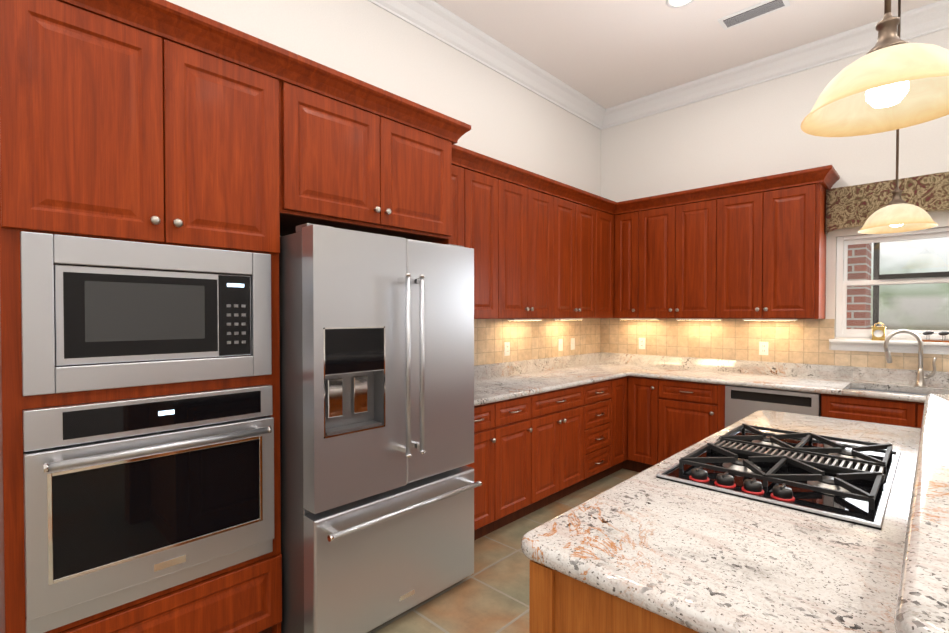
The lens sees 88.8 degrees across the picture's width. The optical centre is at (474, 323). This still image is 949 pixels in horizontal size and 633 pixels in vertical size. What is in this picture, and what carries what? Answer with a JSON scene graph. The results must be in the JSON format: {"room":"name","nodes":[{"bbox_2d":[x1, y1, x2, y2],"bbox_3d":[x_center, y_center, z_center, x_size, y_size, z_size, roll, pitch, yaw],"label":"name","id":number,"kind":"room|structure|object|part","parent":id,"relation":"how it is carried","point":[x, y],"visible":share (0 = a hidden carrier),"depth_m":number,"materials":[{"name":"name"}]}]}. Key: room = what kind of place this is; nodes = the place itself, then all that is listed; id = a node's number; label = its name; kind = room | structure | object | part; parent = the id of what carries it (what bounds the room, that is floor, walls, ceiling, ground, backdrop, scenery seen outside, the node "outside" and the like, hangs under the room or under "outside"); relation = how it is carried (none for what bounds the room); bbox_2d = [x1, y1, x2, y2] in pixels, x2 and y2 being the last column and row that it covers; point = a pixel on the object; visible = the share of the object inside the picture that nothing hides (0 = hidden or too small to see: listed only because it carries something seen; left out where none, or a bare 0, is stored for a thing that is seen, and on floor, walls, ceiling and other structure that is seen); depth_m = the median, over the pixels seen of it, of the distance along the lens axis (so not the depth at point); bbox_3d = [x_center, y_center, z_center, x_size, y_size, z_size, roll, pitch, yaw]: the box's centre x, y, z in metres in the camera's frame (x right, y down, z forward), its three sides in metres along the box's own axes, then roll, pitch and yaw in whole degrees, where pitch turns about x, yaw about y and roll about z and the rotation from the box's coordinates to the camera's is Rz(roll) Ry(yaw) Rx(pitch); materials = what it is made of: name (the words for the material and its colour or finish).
{"room":"kitchen","nodes":[
{"label":"kitchen","id":0,"kind":"room"},
{"bbox_2d":[166,0,600,365],"bbox_3d":[-1.341,-0.402,2.489,0.150,3.550,7.950,1,1,44],"label":"wall","id":1,"kind":"structure","parent":0,"point":[509,121],"depth_m":3.44,"materials":[{"name":"beige paint"}]},
{"bbox_2d":[288,83,451,243],"bbox_3d":[-0.704,0.156,2.606,0.618,2.430,1.053,1,1,44],"label":"upper cabinet","id":2,"kind":"object","parent":1,"relation":"attached to","point":[350,167],"depth_m":2.34,"materials":[{"name":"brown wood"}]},
{"bbox_2d":[58,0,470,151],"bbox_3d":[-0.753,-1.072,2.080,0.108,0.100,2.014,1,1,44],"label":"crown molding","id":3,"kind":"structure","parent":2,"relation":"attached to","point":[170,21],"depth_m":1.95,"materials":[{"name":"brown wood"}]},
{"bbox_2d":[451,165,502,318],"bbox_3d":[-0.195,-0.550,3.339,0.328,1.040,0.726,1,1,44],"label":"upper cabinet","id":4,"kind":"object","parent":1,"relation":"attached to","point":[477,198],"depth_m":3.36,"materials":[{"name":"brown wood"}]},
{"bbox_2d":[503,181,554,318],"bbox_3d":[0.294,-0.558,3.851,0.328,1.040,0.690,1,1,44],"label":"upper cabinet","id":5,"kind":"object","parent":1,"relation":"attached to","point":[540,255],"depth_m":3.74,"materials":[{"name":"brown wood"}]},
{"bbox_2d":[507,319,541,320],"bbox_3d":[0.422,-0.032,4.039,0.070,0.017,0.380,1,1,44],"label":"under-cabinet light","id":6,"kind":"object","parent":5,"relation":"attached to","point":[507,319],"depth_m":3.98,"materials":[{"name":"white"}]},
{"bbox_2d":[474,318,601,365],"bbox_3d":[0.392,0.141,4.197,0.009,0.364,2.760,1,1,44],"label":"tile backsplash","id":7,"kind":"structure","parent":1,"relation":"attached to","point":[528,340],"depth_m":4.32,"materials":[{"name":"tile"}]},
{"bbox_2d":[504,342,509,355],"bbox_3d":[0.275,0.214,4.063,0.008,0.114,0.070,1,1,44],"label":"electrical outlet plate","id":8,"kind":"object","parent":7,"relation":"attached to","point":[506,344],"depth_m":4.06,"materials":[{"name":"white plastic"}]},
{"bbox_2d":[558,339,562,350],"bbox_3d":[0.826,0.205,4.641,0.009,0.114,0.070,1,1,44],"label":"electrical outlet plate","id":9,"kind":"object","parent":7,"relation":"attached to","point":[560,341],"depth_m":4.64,"materials":[{"name":"white plastic"}]},
{"bbox_2d":[571,338,574,349],"bbox_3d":[0.976,0.203,4.798,0.009,0.114,0.070,1,1,44],"label":"electrical outlet plate","id":10,"kind":"object","parent":7,"relation":"attached to","point":[572,339],"depth_m":4.79,"materials":[{"name":"white plastic"}]},
{"bbox_2d":[555,197,598,318],"bbox_3d":[0.770,-0.565,4.350,0.328,1.040,0.690,1,1,44],"label":"upper cabinet","id":11,"kind":"object","parent":1,"relation":"attached to","point":[576,225],"depth_m":4.24,"materials":[{"name":"brown wood"}]},
{"bbox_2d":[554,318,582,319],"bbox_3d":[0.878,-0.039,4.516,0.070,0.017,0.380,1,1,44],"label":"under-cabinet light","id":12,"kind":"object","parent":11,"relation":"attached to","point":[566,318],"depth_m":4.49,"materials":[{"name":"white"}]},
{"bbox_2d":[599,211,614,317],"bbox_3d":[1.126,-0.571,4.723,0.328,1.040,0.340,1,1,44],"label":"upper cabinet","id":13,"kind":"object","parent":1,"relation":"attached to","point":[606,221],"depth_m":4.64,"materials":[{"name":"brown wood"}]},
{"bbox_2d":[369,469,639,632],"bbox_3d":[0.683,1.451,0.619,5.800,0.100,8.000,1,1,44],"label":"floor","id":14,"kind":"structure","parent":0,"point":[490,594],"depth_m":2.48,"materials":[{"name":"tile"}]},
{"bbox_2d":[0,0,287,632],"bbox_3d":[-1.326,0.166,1.954,0.618,2.430,0.854,1,1,44],"label":"tall cabinet","id":15,"kind":"object","parent":14,"relation":"on","point":[112,130],"depth_m":1.67,"materials":[{"name":"brown wood"}]},
{"bbox_2d":[20,231,271,395],"bbox_3d":[-1.299,-0.036,1.920,0.545,0.498,0.757,1,1,44],"label":"built-in microwave","id":16,"kind":"object","parent":15,"relation":"in","point":[71,314],"visible":0.98,"depth_m":1.67,"materials":[{"name":"silver metal"}]},
{"bbox_2d":[23,385,274,632],"bbox_3d":[-1.280,0.606,1.911,0.657,0.697,0.757,1,1,44],"label":"built-in oven","id":17,"kind":"object","parent":15,"relation":"in","point":[128,500],"visible":1,"depth_m":1.66,"materials":[{"name":"silver metal"}]},
{"bbox_2d":[279,223,481,632],"bbox_3d":[-0.580,0.482,2.473,0.893,1.782,0.910,1,1,44],"label":"refrigerator","id":18,"kind":"object","parent":14,"relation":"on","point":[378,484],"visible":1,"depth_m":2.09,"materials":[{"name":"silver metal"}]},
{"bbox_2d":[465,402,496,539],"bbox_3d":[-0.217,0.927,3.128,0.618,0.872,0.358,1,1,44],"label":"base cabinet","id":19,"kind":"object","parent":14,"relation":"on","point":[484,465],"depth_m":2.99,"materials":[{"name":"brown wood"}]},
{"bbox_2d":[497,395,532,528],"bbox_3d":[0.037,0.923,3.394,0.618,0.872,0.377,1,1,44],"label":"base cabinet","id":20,"kind":"object","parent":14,"relation":"on","point":[515,415],"depth_m":3.20,"materials":[{"name":"brown wood"}]},
{"bbox_2d":[533,384,588,511],"bbox_3d":[0.405,0.917,3.779,0.618,0.872,0.689,1,1,44],"label":"base cabinet","id":21,"kind":"object","parent":14,"relation":"on","point":[534,452],"depth_m":3.58,"materials":[{"name":"brown wood"}]},
{"bbox_2d":[474,356,629,405],"bbox_3d":[0.396,0.405,3.741,0.648,0.147,2.100,1,1,44],"label":"countertop","id":22,"kind":"structure","parent":21,"relation":"on","point":[496,382],"depth_m":3.97,"materials":[{"name":"beige stone"}]},
{"bbox_2d":[585,379,612,486],"bbox_3d":[0.795,0.911,4.188,0.618,0.872,0.441,1,1,44],"label":"base cabinet","id":23,"kind":"object","parent":14,"relation":"on","point":[600,465],"depth_m":4.01,"materials":[{"name":"brown wood"}]},
{"bbox_2d":[529,560,698,632],"bbox_3d":[0.577,0.961,1.027,0.768,0.869,0.551,1,1,44],"label":"base cabinet","id":24,"kind":"object","parent":14,"relation":"on","point":[559,602],"visible":0.04,"depth_m":0.96,"materials":[{"name":"brown wood"}]},
{"bbox_2d":[521,410,920,632],"bbox_3d":[1.045,0.494,1.614,0.669,0.045,2.080,1,1,44],"label":"countertop","id":25,"kind":"structure","parent":24,"relation":"on","point":[699,560],"depth_m":1.02,"materials":[{"name":"beige stone"}]},
{"bbox_2d":[656,423,900,529],"bbox_3d":[1.042,0.452,1.609,0.530,0.038,0.850,1,1,44],"label":"gas cooktop","id":26,"kind":"object","parent":25,"relation":"in","point":[818,475],"visible":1,"depth_m":1.48,"materials":[{"name":"black metal"}]},
{"bbox_2d":[894,394,948,632],"bbox_3d":[1.429,0.343,1.162,0.535,0.044,2.240,1,1,44],"label":"countertop","id":27,"kind":"structure","parent":24,"relation":"on","point":[922,604],"depth_m":0.74,"materials":[{"name":"beige stone"}]},
{"bbox_2d":[613,376,628,472],"bbox_3d":[1.047,0.907,4.453,0.618,0.872,0.290,1,1,44],"label":"base cabinet","id":28,"kind":"object","parent":14,"relation":"on","point":[620,385],"depth_m":4.27,"materials":[{"name":"brown wood"}]},
{"bbox_2d":[629,376,725,471],"bbox_3d":[1.872,0.910,4.299,0.832,0.872,0.618,1,1,44],"label":"base cabinet","id":29,"kind":"object","parent":14,"relation":"on","point":[667,417],"depth_m":4.10,"materials":[{"name":"brown wood"}]},
{"bbox_2d":[570,352,948,402],"bbox_3d":[2.377,0.405,3.789,3.448,0.147,0.648,1,1,44],"label":"countertop","id":30,"kind":"structure","parent":29,"relation":"on","point":[812,378],"depth_m":3.79,"materials":[{"name":"beige stone"}]},
{"bbox_2d":[851,388,926,394],"bbox_3d":[2.957,0.580,3.205,0.772,0.184,0.412,1,1,44],"label":"undermount sink","id":31,"kind":"object","parent":30,"relation":"in","point":[889,391],"visible":0.04,"depth_m":3.47,"materials":[{"name":"silver metal"}]},
{"bbox_2d":[884,329,936,386],"bbox_3d":[3.055,0.243,3.399,0.275,0.401,0.147,1,1,44],"label":"faucet","id":32,"kind":"object","parent":30,"relation":"on","point":[920,380],"visible":1,"depth_m":3.39,"materials":[{"name":"silver metal"}]},
{"bbox_2d":[725,385,820,426],"bbox_3d":[2.369,0.919,3.778,0.599,0.868,0.590,1,1,44],"label":"dishwasher","id":33,"kind":"object","parent":14,"relation":"on","point":[741,402],"visible":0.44,"depth_m":3.59,"materials":[{"name":"silver metal"}]},
{"bbox_2d":[821,394,923,427],"bbox_3d":[2.953,0.926,3.235,0.982,0.872,0.570,1,1,44],"label":"base cabinet","id":34,"kind":"object","parent":14,"relation":"on","point":[882,411],"depth_m":3.17,"materials":[{"name":"brown wood"}]},
{"bbox_2d":[433,0,939,108],"bbox_3d":[0.683,-2.198,0.564,5.800,0.100,8.000,1,1,44],"label":"ceiling","id":35,"kind":"structure","parent":0,"point":[605,54],"depth_m":3.67,"materials":[{"name":"paint"}]},
{"bbox_2d":[367,0,948,129],"bbox_3d":[0.683,-2.073,0.565,5.400,0.150,7.600,1,1,44],"label":"crown molding","id":36,"kind":"structure","parent":35,"relation":"attached to","point":[432,18],"depth_m":3.90,"materials":[{"name":"white paint"}]},
{"bbox_2d":[666,0,693,7],"bbox_3d":[1.391,-2.186,3.261,0.190,0.006,0.190,1,1,44],"label":"recessed light","id":37,"kind":"object","parent":35,"relation":"in","point":[676,3],"visible":1,"depth_m":3.31,"materials":[{"name":"beige"}]},
{"bbox_2d":[717,0,789,29],"bbox_3d":[1.961,-2.184,3.409,0.420,0.014,0.170,1,1,44],"label":"ceiling vent","id":38,"kind":"object","parent":35,"relation":"in","point":[758,10],"visible":1,"depth_m":3.40,"materials":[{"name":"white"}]},
{"bbox_2d":[800,0,948,136],"bbox_3d":[1.153,-1.377,1.344,0.400,1.564,0.400,1,1,44],"label":"pendant light","id":39,"kind":"object","parent":35,"relation":"hanging from","point":[890,80],"visible":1,"depth_m":1.35,"materials":[{"name":"white glass"}]},
{"bbox_2d":[858,0,937,233],"bbox_3d":[2.780,-1.405,3.178,0.400,1.564,0.400,1,1,44],"label":"pendant light","id":40,"kind":"object","parent":35,"relation":"hanging from","point":[897,214],"visible":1,"depth_m":3.16,"materials":[{"name":"white glass"}]},
{"bbox_2d":[601,28,948,393],"bbox_3d":[3.377,-0.416,3.377,5.450,3.550,0.150,1,1,44],"label":"wall","id":41,"kind":"structure","parent":0,"point":[752,132],"depth_m":4.12,"materials":[{"name":"beige paint"}]},
{"bbox_2d":[615,211,638,317],"bbox_3d":[1.560,-0.572,4.776,0.265,1.040,0.328,1,1,44],"label":"upper cabinet","id":42,"kind":"object","parent":41,"relation":"attached to","point":[626,224],"depth_m":4.64,"materials":[{"name":"brown wood"}]},
{"bbox_2d":[452,149,617,214],"bbox_3d":[0.541,-1.099,3.833,0.081,0.100,2.468,1,1,44],"label":"crown molding","id":43,"kind":"structure","parent":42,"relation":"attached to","point":[470,160],"depth_m":3.69,"materials":[{"name":"brown wood"}]},
{"bbox_2d":[639,199,718,318],"bbox_3d":[1.905,-0.567,4.446,0.690,1.040,0.328,1,1,44],"label":"upper cabinet","id":44,"kind":"object","parent":41,"relation":"attached to","point":[679,244],"depth_m":4.30,"materials":[{"name":"brown wood"}]},
{"bbox_2d":[620,318,659,319],"bbox_3d":[1.622,-0.043,4.767,0.380,0.017,0.070,1,1,44],"label":"under-cabinet light","id":45,"kind":"object","parent":44,"relation":"attached to","point":[659,319],"depth_m":4.73,"materials":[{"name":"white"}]},
{"bbox_2d":[676,318,721,319],"bbox_3d":[2.027,-0.037,4.380,0.380,0.017,0.070,1,1,44],"label":"under-cabinet light","id":46,"kind":"object","parent":44,"relation":"attached to","point":[676,318],"depth_m":4.37,"materials":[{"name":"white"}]},
{"bbox_2d":[618,165,837,213],"bbox_3d":[1.998,-1.103,4.093,1.668,0.100,0.079,1,1,44],"label":"crown molding","id":47,"kind":"structure","parent":44,"relation":"attached to","point":[827,174],"depth_m":3.95,"materials":[{"name":"brown wood"}]},
{"bbox_2d":[602,318,948,371],"bbox_3d":[2.598,0.144,4.018,3.450,0.364,0.008,1,1,44],"label":"tile backsplash","id":48,"kind":"structure","parent":41,"relation":"attached to","point":[803,341],"depth_m":4.23,"materials":[{"name":"tile"}]},
{"bbox_2d":[639,338,644,348],"bbox_3d":[1.686,0.202,4.877,0.070,0.114,0.008,1,1,44],"label":"electrical outlet plate","id":49,"kind":"object","parent":48,"relation":"attached to","point":[641,340],"depth_m":4.87,"materials":[{"name":"white plastic"}]},
{"bbox_2d":[759,342,768,354],"bbox_3d":[2.467,0.213,4.132,0.070,0.114,0.008,1,1,44],"label":"electrical outlet plate","id":50,"kind":"object","parent":48,"relation":"attached to","point":[763,348],"depth_m":4.13,"materials":[{"name":"white plastic"}]},
{"bbox_2d":[719,174,839,318],"bbox_3d":[2.442,-0.595,3.934,0.794,1.111,0.328,1,1,44],"label":"upper cabinet","id":51,"kind":"object","parent":41,"relation":"attached to","point":[772,244],"depth_m":3.80,"materials":[{"name":"brown wood"}]},
{"bbox_2d":[743,319,797,320],"bbox_3d":[2.432,-0.031,3.994,0.380,0.017,0.070,1,1,44],"label":"under-cabinet light","id":52,"kind":"object","parent":51,"relation":"attached to","point":[743,319],"depth_m":3.96,"materials":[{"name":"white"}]},
{"bbox_3d":[2.709,-1.097,3.688,0.079,0.100,0.302,1,1,44],"label":"wall cabinet crown molding","id":53,"kind":"part","parent":51,"relation":"part of","materials":[{"name":"brown wood"}]},
{"bbox_2d":[825,172,948,234],"bbox_3d":[3.271,-0.859,3.291,1.434,0.350,0.109,1,1,44],"label":"window valance","id":54,"kind":"object","parent":41,"relation":"attached to","point":[853,206],"visible":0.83,"depth_m":3.55,"materials":[{"name":"fabric"}]},
{"bbox_2d":[829,227,948,354],"bbox_3d":[3.304,-0.229,3.372,1.335,0.888,0.162,1,1,44],"label":"window","id":55,"kind":"structure","parent":41,"relation":"in","point":[842,281],"depth_m":3.62,"materials":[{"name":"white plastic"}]},
{"bbox_2d":[871,323,885,340],"bbox_3d":[3.001,0.060,3.596,0.085,0.132,0.038,1,1,44],"label":"clock","id":56,"kind":"object","parent":55,"relation":"on","point":[878,333],"visible":0.98,"depth_m":3.58,"materials":[{"name":"gold metal"}]},
{"bbox_2d":[879,271,948,278],"bbox_3d":[3.357,-0.343,3.322,0.900,0.036,0.018,1,1,44],"label":"window sash rail","id":57,"kind":"object","parent":55,"relation":"attached to","point":[915,275],"visible":1,"depth_m":3.49,"materials":[{"name":"black"}]},
{"bbox_2d":[918,331,948,341],"bbox_3d":[3.253,0.092,3.355,0.289,0.076,0.040,1,1,44],"label":"figurine","id":58,"kind":"object","parent":55,"relation":"on","point":[943,333],"visible":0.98,"depth_m":3.37,"materials":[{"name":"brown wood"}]},
{"label":"outside","id":59,"kind":"structure","parent":0,"visible":0},
{"bbox_2d":[870,237,948,329],"bbox_3d":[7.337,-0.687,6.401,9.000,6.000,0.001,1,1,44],"label":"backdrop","id":60,"kind":"structure","parent":59,"point":[926,303],"depth_m":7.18,"materials":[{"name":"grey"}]},
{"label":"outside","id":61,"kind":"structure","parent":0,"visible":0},
{"bbox_2d":[847,243,879,328],"bbox_3d":[4.970,-0.146,3.747,3.750,3.400,1.880,1,1,44],"label":"brick column","id":62,"kind":"structure","parent":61,"point":[857,294],"depth_m":4.12,"materials":[{"name":"red brick"}]}
]}

